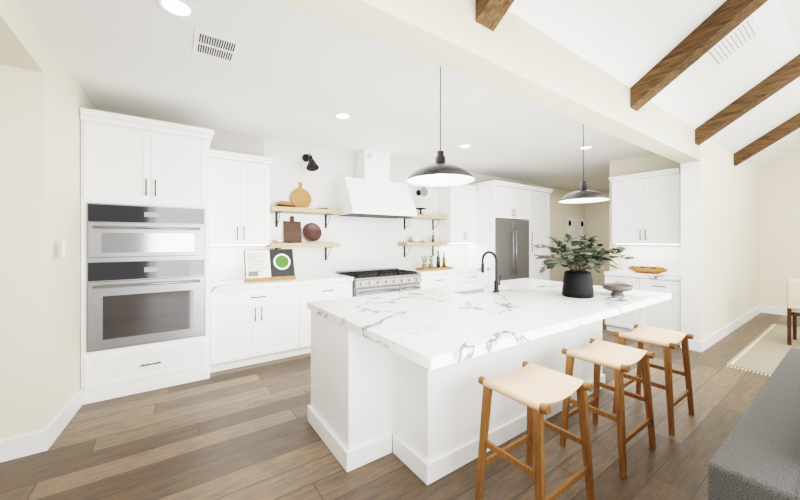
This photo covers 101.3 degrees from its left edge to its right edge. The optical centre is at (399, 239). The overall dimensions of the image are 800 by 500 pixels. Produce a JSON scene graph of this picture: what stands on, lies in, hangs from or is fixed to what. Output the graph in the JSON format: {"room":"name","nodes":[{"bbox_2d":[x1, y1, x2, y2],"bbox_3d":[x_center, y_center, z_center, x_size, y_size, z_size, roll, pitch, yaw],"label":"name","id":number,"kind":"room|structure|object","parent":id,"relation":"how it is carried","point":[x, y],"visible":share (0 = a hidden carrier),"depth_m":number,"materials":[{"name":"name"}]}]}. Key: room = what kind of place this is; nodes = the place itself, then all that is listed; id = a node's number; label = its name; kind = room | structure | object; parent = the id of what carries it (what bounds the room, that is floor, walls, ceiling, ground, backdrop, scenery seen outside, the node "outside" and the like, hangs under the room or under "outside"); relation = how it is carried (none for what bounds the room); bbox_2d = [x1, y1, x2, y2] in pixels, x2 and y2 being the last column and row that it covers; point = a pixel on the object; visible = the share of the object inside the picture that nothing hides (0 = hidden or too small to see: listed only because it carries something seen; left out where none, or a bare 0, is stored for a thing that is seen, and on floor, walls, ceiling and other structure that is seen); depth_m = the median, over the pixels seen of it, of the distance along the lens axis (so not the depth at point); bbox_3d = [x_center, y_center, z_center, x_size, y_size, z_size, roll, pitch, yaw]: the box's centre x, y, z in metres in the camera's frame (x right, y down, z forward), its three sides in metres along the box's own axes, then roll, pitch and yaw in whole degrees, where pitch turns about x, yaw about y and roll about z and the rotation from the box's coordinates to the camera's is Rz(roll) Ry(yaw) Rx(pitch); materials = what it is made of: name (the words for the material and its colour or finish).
{"room":"kitchen","nodes":[
{"label":"kitchen","id":0,"kind":"room"},
{"bbox_2d":[0,0,44,72],"bbox_3d":[-1.942,-1.310,-0.286,2.090,0.320,4.760,0,0,-35],"label":"soffit","id":1,"kind":"structure","parent":0,"point":[22,43],"depth_m":1.98,"materials":[{"name":"beige paint"}]},
{"bbox_2d":[0,64,46,462],"bbox_3d":[-3.331,0.040,1.711,2.106,2.820,0.136,0,0,-35],"label":"wall","id":2,"kind":"structure","parent":0,"point":[13,251],"depth_m":2.18,"materials":[{"name":"beige paint"}]},
{"bbox_2d":[28,42,94,433],"bbox_3d":[-2.858,0.040,2.827,0.140,2.820,1.390,0,0,-35],"label":"wall","id":3,"kind":"structure","parent":0,"point":[57,98],"depth_m":2.39,"materials":[{"name":"beige paint"}]},
{"bbox_2d":[45,390,81,449],"bbox_3d":[-2.614,1.380,2.560,0.017,0.140,0.707,0,0,-30],"label":"baseboard","id":4,"kind":"structure","parent":3,"relation":"attached to","point":[60,421],"depth_m":2.51,"materials":[{"name":"white wood"}]},
{"bbox_2d":[62,241,65,257],"bbox_3d":[-2.489,0.070,2.432,0.010,0.120,0.080,0,0,-35],"label":"light switch","id":5,"kind":"object","parent":3,"relation":"attached to","point":[63,249],"visible":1,"depth_m":2.41,"materials":[{"name":"white plastic"}]},
{"bbox_2d":[19,0,655,190],"bbox_3d":[1.915,-1.420,5.137,10.610,0.100,3.320,0,0,-35],"label":"ceiling","id":6,"kind":"structure","parent":0,"point":[294,74],"depth_m":3.01,"materials":[{"name":"white paint"}]},
{"bbox_2d":[156,0,195,18],"bbox_3d":[-1.312,-1.365,1.926,0.196,0.009,0.196,0,0,-35],"label":"recessed light","id":7,"kind":"object","parent":6,"relation":"in","point":[183,9],"visible":1,"depth_m":1.94,"materials":[{"name":"white plastic"}]},
{"bbox_2d":[192,28,241,63],"bbox_3d":[-1.302,-1.364,2.330,0.280,0.010,0.330,0,0,-35],"label":"ceiling vent","id":8,"kind":"object","parent":6,"relation":"in","point":[214,46],"visible":1,"depth_m":2.31,"materials":[{"name":"white metal"}]},
{"bbox_2d":[334,113,351,119],"bbox_3d":[-0.632,-1.365,3.623,0.196,0.009,0.196,0,0,-35],"label":"recessed light","id":9,"kind":"object","parent":6,"relation":"in","point":[343,116],"visible":1,"depth_m":3.63,"materials":[{"name":"white"}]},
{"bbox_2d":[407,66,474,185],"bbox_3d":[0.283,-0.892,2.298,0.472,0.954,0.472,0,0,-35],"label":"pendant light","id":10,"kind":"object","parent":6,"relation":"hanging from","point":[440,172],"visible":0.92,"depth_m":2.29,"materials":[{"name":"grey metal"}]},
{"bbox_2d":[458,144,471,147],"bbox_3d":[0.951,-1.365,4.779,0.196,0.009,0.196,0,0,-35],"label":"recessed light","id":11,"kind":"object","parent":6,"relation":"in","point":[465,146],"visible":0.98,"depth_m":4.78,"materials":[{"name":"white"}]},
{"bbox_2d":[559,124,609,202],"bbox_3d":[1.940,-0.892,3.470,0.472,0.954,0.472,0,0,-35],"label":"pendant light","id":12,"kind":"object","parent":6,"relation":"hanging from","point":[583,194],"visible":0.94,"depth_m":3.44,"materials":[{"name":"grey metal"}]},
{"bbox_2d":[578,146,592,149],"bbox_3d":[2.752,-1.365,4.857,0.196,0.009,0.196,0,0,-35],"label":"recessed light","id":13,"kind":"object","parent":6,"relation":"in","point":[585,147],"visible":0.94,"depth_m":4.85,"materials":[{"name":"white"}]},
{"bbox_2d":[95,109,584,281],"bbox_3d":[0.997,0.040,6.448,10.610,2.820,0.120,0,0,-35],"label":"wall","id":14,"kind":"structure","parent":0,"point":[368,243],"depth_m":5.02,"materials":[{"name":"white paint"}]},
{"bbox_2d":[210,153,269,244],"bbox_3d":[-2.008,-0.464,4.067,0.684,1.050,0.326,0,0,-35],"label":"upper cabinet","id":15,"kind":"object","parent":14,"relation":"attached to","point":[239,199],"depth_m":3.93,"materials":[{"name":"white wood"}]},
{"bbox_2d":[267,243,340,259],"bbox_3d":[-1.329,0.172,4.591,0.970,0.264,0.246,0,0,-35],"label":"shelf","id":16,"kind":"object","parent":14,"relation":"attached to","point":[294,245],"visible":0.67,"depth_m":4.47,"materials":[{"name":"brown wood"}]},
{"bbox_2d":[283,216,301,242],"bbox_3d":[-1.503,-0.150,4.587,0.240,0.371,0.089,0,0,-35],"label":"board","id":17,"kind":"object","parent":16,"relation":"on","point":[292,231],"visible":1,"depth_m":4.57,"materials":[{"name":"brown wood"}]},
{"bbox_2d":[303,223,321,240],"bbox_3d":[-1.267,-0.113,4.738,0.276,0.268,0.083,0,0,-35],"label":"bowl","id":18,"kind":"object","parent":16,"relation":"on","point":[312,232],"visible":1,"depth_m":4.75,"materials":[{"name":"brown wood"}]},
{"bbox_2d":[270,206,340,227],"bbox_3d":[-1.329,-0.308,4.591,0.970,0.264,0.246,0,0,-35],"label":"shelf","id":19,"kind":"object","parent":14,"relation":"attached to","point":[283,209],"visible":0.98,"depth_m":4.49,"materials":[{"name":"brown wood"}]},
{"bbox_2d":[275,200,294,206],"bbox_3d":[-1.557,-0.487,4.438,0.260,0.092,0.260,0,0,-35],"label":"bread plate","id":20,"kind":"object","parent":19,"relation":"on","point":[285,203],"visible":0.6,"depth_m":4.38,"materials":[{"name":"brown wood"}]},
{"bbox_2d":[290,182,310,207],"bbox_3d":[-1.410,-0.636,4.664,0.300,0.388,0.080,0,0,-35],"label":"round board","id":21,"kind":"object","parent":19,"relation":"on","point":[300,196],"visible":0.88,"depth_m":4.65,"materials":[{"name":"brown wood"}]},
{"bbox_2d":[302,154,318,170],"bbox_3d":[-1.254,-1.096,4.580,0.170,0.278,0.354,0,0,-35],"label":"sconce","id":22,"kind":"object","parent":14,"relation":"attached to","point":[312,165],"visible":1,"depth_m":4.52,"materials":[{"name":"black metal"}]},
{"bbox_2d":[336,149,416,218],"bbox_3d":[-0.354,-0.866,5.082,1.130,1.004,0.561,0,0,-35],"label":"range hood","id":23,"kind":"object","parent":14,"relation":"attached to","point":[370,190],"visible":0.96,"depth_m":4.97,"materials":[{"name":"white"}]},
{"bbox_2d":[416,187,427,196],"bbox_3d":[0.378,-0.850,5.841,0.170,0.170,0.160,0,0,-35],"label":"sconce","id":24,"kind":"object","parent":14,"relation":"attached to","point":[423,191],"visible":0.98,"depth_m":5.79,"materials":[{"name":"black metal"}]},
{"bbox_2d":[399,242,446,256],"bbox_3d":[0.416,0.172,5.813,0.910,0.264,0.246,0,0,-35],"label":"shelf","id":25,"kind":"object","parent":14,"relation":"attached to","point":[432,244],"visible":1,"depth_m":5.69,"materials":[{"name":"brown wood"}]},
{"bbox_2d":[410,237,419,241],"bbox_3d":[0.266,-0.005,5.722,0.180,0.089,0.180,0,0,-35],"label":"bowl stack","id":26,"kind":"object","parent":25,"relation":"on","point":[414,239],"visible":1,"depth_m":5.66,"materials":[{"name":"white ceramic"}]},
{"bbox_2d":[404,214,446,230],"bbox_3d":[0.416,-0.308,5.813,0.910,0.264,0.246,0,0,-35],"label":"shelf","id":27,"kind":"object","parent":14,"relation":"attached to","point":[431,217],"visible":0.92,"depth_m":5.77,"materials":[{"name":"brown wood"}]},
{"bbox_2d":[438,185,476,243],"bbox_3d":[1.108,-0.464,6.249,0.684,1.050,0.326,0,0,-35],"label":"upper cabinet","id":28,"kind":"object","parent":14,"relation":"attached to","point":[458,203],"depth_m":6.08,"materials":[{"name":"white wood"}]},
{"bbox_2d":[566,217,584,270],"bbox_3d":[4.884,0.420,9.030,0.980,2.060,0.103,0,0,-35],"label":"hall door","id":29,"kind":"structure","parent":14,"relation":"in","point":[575,227],"depth_m":9.05,"materials":[{"name":"white"}]},
{"bbox_2d":[0,313,799,499],"bbox_3d":[2.613,1.480,2.196,13.200,0.060,9.000,0,0,-35],"label":"floor","id":30,"kind":"structure","parent":0,"point":[248,432],"depth_m":2.27,"materials":[{"name":"brown wood"}]},
{"bbox_2d":[79,107,213,404],"bbox_3d":[-2.554,0.150,3.412,1.020,2.600,0.772,0,0,-35],"label":"tall cabinet","id":31,"kind":"object","parent":30,"relation":"on","point":[145,254],"visible":1,"depth_m":3.11,"materials":[{"name":"white wood"}]},
{"bbox_2d":[210,285,301,372],"bbox_3d":[-1.815,1.002,4.031,0.959,0.895,0.606,0,0,-35],"label":"base cabinet","id":32,"kind":"object","parent":30,"relation":"on","point":[251,323],"depth_m":3.77,"materials":[{"name":"white wood"}]},
{"bbox_2d":[210,273,353,292],"bbox_3d":[-1.504,0.530,4.234,1.700,0.049,0.631,0,0,-35],"label":"countertop","id":33,"kind":"structure","parent":32,"relation":"on","point":[318,279],"depth_m":3.99,"materials":[{"name":"white stone"}]},
{"bbox_2d":[244,249,295,281],"bbox_3d":[-1.636,0.312,4.132,0.600,0.385,0.171,0,0,-35],"label":"cookbook stand","id":34,"kind":"object","parent":33,"relation":"on","point":[268,264],"visible":1,"depth_m":4.11,"materials":[{"name":"white paper"}]},
{"bbox_2d":[302,281,351,353],"bbox_3d":[-1.143,1.002,4.502,0.801,0.895,0.606,0,0,-35],"label":"base cabinet","id":35,"kind":"object","parent":30,"relation":"on","point":[336,289],"depth_m":4.19,"materials":[{"name":"white wood"}]},
{"bbox_2d":[336,268,420,296],"bbox_3d":[-0.308,0.963,5.017,1.140,0.975,0.707,0,0,-35],"label":"range","id":36,"kind":"object","parent":30,"relation":"on","point":[376,281],"visible":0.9,"depth_m":4.79,"materials":[{"name":"silver metal"}]},
{"bbox_2d":[419,273,461,289],"bbox_3d":[0.492,1.002,5.647,0.876,0.895,0.606,0,0,-35],"label":"base cabinet","id":37,"kind":"object","parent":30,"relation":"on","point":[436,280],"depth_m":5.41,"materials":[{"name":"white wood"}]},
{"bbox_2d":[402,265,485,276],"bbox_3d":[0.808,0.530,5.853,1.630,0.049,0.631,0,0,-35],"label":"countertop","id":38,"kind":"structure","parent":37,"relation":"on","point":[462,268],"depth_m":5.62,"materials":[{"name":"white stone"}]},
{"bbox_2d":[416,251,452,269],"bbox_3d":[0.602,0.348,5.695,0.680,0.312,0.200,0,0,-35],"label":"bottles","id":39,"kind":"object","parent":38,"relation":"on","point":[431,267],"visible":1,"depth_m":5.70,"materials":[{"name":"brown glass"}]},
{"bbox_2d":[307,306,617,484],"bbox_3d":[0.778,1.002,3.029,2.950,0.895,1.090,0,0,-35],"label":"kitchen island","id":40,"kind":"object","parent":30,"relation":"on","point":[398,374],"depth_m":2.18,"materials":[{"name":"white wood"}]},
{"bbox_2d":[331,282,670,369],"bbox_3d":[1.041,0.530,2.688,2.970,0.049,1.070,0,0,-35],"label":"island countertop","id":41,"kind":"structure","parent":40,"relation":"on","point":[432,333],"depth_m":2.14,"materials":[{"name":"white stone"}]},
{"bbox_2d":[451,286,493,293],"bbox_3d":[0.779,0.632,3.402,0.764,0.179,0.424,0,0,-35],"label":"sink","id":42,"kind":"object","parent":41,"relation":"in","point":[474,289],"depth_m":3.67,"materials":[{"name":"white ceramic"}]},
{"bbox_2d":[481,251,500,291],"bbox_3d":[0.900,0.306,3.253,0.086,0.396,0.216,0,0,-35],"label":"faucet","id":43,"kind":"object","parent":41,"relation":"on","point":[496,284],"visible":1,"depth_m":3.17,"materials":[{"name":"grey metal"}]},
{"bbox_2d":[530,234,638,297],"bbox_3d":[1.623,0.225,2.937,0.953,0.559,0.860,0,0,-35],"label":"potted plant","id":44,"kind":"object","parent":41,"relation":"on","point":[577,283],"visible":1,"depth_m":2.85,"materials":[{"name":"green plant"}]},
{"bbox_2d":[602,283,632,295],"bbox_3d":[2.006,0.459,3.028,0.244,0.090,0.244,0,0,-35],"label":"footed bowl","id":45,"kind":"object","parent":41,"relation":"on","point":[617,289],"visible":1,"depth_m":2.99,"materials":[{"name":"grey ceramic"}]},
{"bbox_2d":[462,269,489,284],"bbox_3d":[1.111,1.002,6.080,0.874,0.895,0.606,0,0,-35],"label":"base cabinet","id":46,"kind":"object","parent":30,"relation":"on","point":[467,278],"depth_m":5.88,"materials":[{"name":"white wood"}]},
{"bbox_2d":[465,180,552,281],"bbox_3d":[2.281,0.180,6.802,1.930,2.540,0.766,0,0,-35],"label":"surround","id":47,"kind":"object","parent":30,"relation":"on","point":[497,199],"visible":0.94,"depth_m":6.38,"materials":[{"name":"white wood"}]},
{"bbox_2d":[495,219,528,280],"bbox_3d":[2.006,0.521,6.577,1.058,1.833,0.726,0,0,-35],"label":"refrigerator","id":48,"kind":"object","parent":30,"relation":"on","point":[511,245],"visible":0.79,"depth_m":6.30,"materials":[{"name":"silver metal"}]},
{"bbox_2d":[475,361,594,499],"bbox_3d":[0.744,1.111,1.815,0.504,0.681,0.410,0,0,-35],"label":"stool","id":49,"kind":"object","parent":30,"relation":"on","point":[535,389],"visible":1,"depth_m":1.79,"materials":[{"name":"brown wood"}]},
{"bbox_2d":[560,338,655,478],"bbox_3d":[1.454,1.111,2.300,0.504,0.681,0.410,0,0,-35],"label":"stool","id":50,"kind":"object","parent":30,"relation":"on","point":[618,358],"visible":0.98,"depth_m":2.27,"materials":[{"name":"brown wood"}]},
{"bbox_2d":[604,168,680,344],"bbox_3d":[3.767,0.210,5.027,0.652,2.480,0.995,0,0,-35],"label":"tall cabinet","id":51,"kind":"object","parent":30,"relation":"on","point":[646,218],"visible":0.79,"depth_m":4.97,"materials":[{"name":"white wood"}]},
{"bbox_2d":[628,266,667,273],"bbox_3d":[3.796,0.447,5.039,0.213,0.113,0.533,0,0,-35],"label":"fruit bowl","id":52,"kind":"object","parent":51,"relation":"on","point":[648,269],"visible":1,"depth_m":4.96,"materials":[{"name":"brown wood"}]},
{"bbox_2d":[613,324,693,435],"bbox_3d":[2.112,1.111,2.736,0.504,0.681,0.410,0,0,-35],"label":"stool","id":53,"kind":"object","parent":30,"relation":"on","point":[666,340],"visible":0.96,"depth_m":2.71,"materials":[{"name":"brown wood"}]},
{"bbox_2d":[708,348,799,499],"bbox_3d":[2.371,1.035,1.495,2.300,0.830,0.970,0,0,-35],"label":"sofa","id":54,"kind":"object","parent":30,"relation":"on","point":[756,455],"visible":1,"depth_m":1.30,"materials":[{"name":"grey fabric"}]},
{"bbox_2d":[726,324,799,375],"bbox_3d":[5.724,1.442,3.794,3.300,0.015,2.250,0,0,-35],"label":"rug","id":55,"kind":"object","parent":30,"relation":"on","point":[766,350],"visible":0.67,"depth_m":4.23,"materials":[{"name":"fabric"}]},
{"bbox_2d":[787,279,799,344],"bbox_3d":[5.614,0.983,4.431,0.530,0.901,0.456,0,0,-35],"label":"dining chair","id":56,"kind":"object","parent":55,"relation":"on","point":[793,297],"visible":1,"depth_m":4.45,"materials":[{"name":"beige fabric"}]},
{"bbox_2d":[281,0,699,162],"bbox_3d":[1.265,-1.210,2.534,6.280,0.360,0.200,0,0,-35],"label":"header beam","id":57,"kind":"structure","parent":0,"point":[514,55],"depth_m":2.08,"materials":[{"name":"beige paint"}]},
{"bbox_2d":[610,154,680,270],"bbox_3d":[4.048,0.040,5.307,0.120,2.820,1.150,0,0,-35],"label":"wall","id":58,"kind":"structure","parent":0,"point":[643,164],"depth_m":5.46,"materials":[{"name":"beige paint"}]},
{"bbox_2d":[508,0,799,170],"bbox_3d":[3.500,-3.216,0.772,13.020,3.918,5.650,0,0,-35],"label":"ceiling","id":59,"kind":"structure","parent":0,"point":[629,43],"depth_m":2.86,"materials":[{"name":"white paint"}]},
{"bbox_2d":[476,0,513,30],"bbox_3d":[2.029,-3.099,-0.352,0.150,3.780,5.397,0,0,-35],"label":"beam","id":60,"kind":"structure","parent":59,"relation":"attached to","point":[490,14],"depth_m":1.80,"materials":[{"name":"brown wood"}]},
{"bbox_2d":[631,0,767,110],"bbox_3d":[3.716,-3.099,0.830,0.150,3.780,5.397,0,0,-35],"label":"beam","id":61,"kind":"structure","parent":59,"relation":"attached to","point":[722,21],"depth_m":2.66,"materials":[{"name":"brown wood"}]},
{"bbox_2d":[709,14,761,64],"bbox_3d":[2.971,-1.764,2.905,0.420,0.183,0.268,0,0,-35],"label":"ceiling vent","id":62,"kind":"object","parent":59,"relation":"in","point":[737,39],"visible":0.96,"depth_m":2.89,"materials":[{"name":"white metal"}]},
{"bbox_2d":[695,54,799,144],"bbox_3d":[5.313,-3.099,1.948,0.150,3.780,5.397,0,0,-35],"label":"beam","id":63,"kind":"structure","parent":59,"relation":"attached to","point":[786,74],"depth_m":3.74,"materials":[{"name":"brown wood"}]},
{"bbox_2d":[734,113,799,165],"bbox_3d":[6.993,-3.099,3.124,0.150,3.780,5.397,0,0,-35],"label":"beam","id":64,"kind":"structure","parent":59,"relation":"attached to","point":[777,133],"depth_m":5.00,"materials":[{"name":"brown wood"}]},
{"bbox_2d":[585,148,799,307],"bbox_3d":[7.832,-1.900,5.832,0.120,6.700,8.970,0,0,-35],"label":"wall","id":65,"kind":"structure","parent":0,"point":[779,223],"depth_m":6.43,"materials":[{"name":"beige paint"}]},
{"bbox_2d":[761,305,786,315],"bbox_3d":[8.790,1.380,4.344,0.016,0.140,5.434,0,0,-35],"label":"baseboard","id":66,"kind":"structure","parent":65,"relation":"attached to","point":[774,310],"depth_m":6.42,"materials":[{"name":"white"}]},
{"bbox_2d":[687,139,759,340],"bbox_3d":[5.505,0.030,5.502,4.070,2.840,0.200,0,0,-35],"label":"wall","id":67,"kind":"structure","parent":0,"point":[729,241],"depth_m":5.04,"materials":[{"name":"beige paint"}]},
{"bbox_2d":[681,339,699,351],"bbox_3d":[3.832,1.380,4.330,0.016,0.140,0.198,0,0,-35],"label":"baseboard","id":68,"kind":"structure","parent":67,"relation":"attached to","point":[694,345],"depth_m":4.29,"materials":[{"name":"white wood"}]},
{"bbox_2d":[681,161,699,340],"bbox_3d":[3.835,0.141,4.333,0.006,2.338,0.198,0,0,-35],"label":"pillar","id":69,"kind":"structure","parent":67,"relation":"attached to","point":[690,247],"depth_m":4.33,"materials":[{"name":"white paint"}]},
{"bbox_2d":[700,305,760,351],"bbox_3d":[5.560,1.380,5.409,4.086,0.140,0.016,0,0,-35],"label":"baseboard","id":70,"kind":"structure","parent":67,"relation":"attached to","point":[712,339],"depth_m":5.01,"materials":[{"name":"white wood"}]}
]}

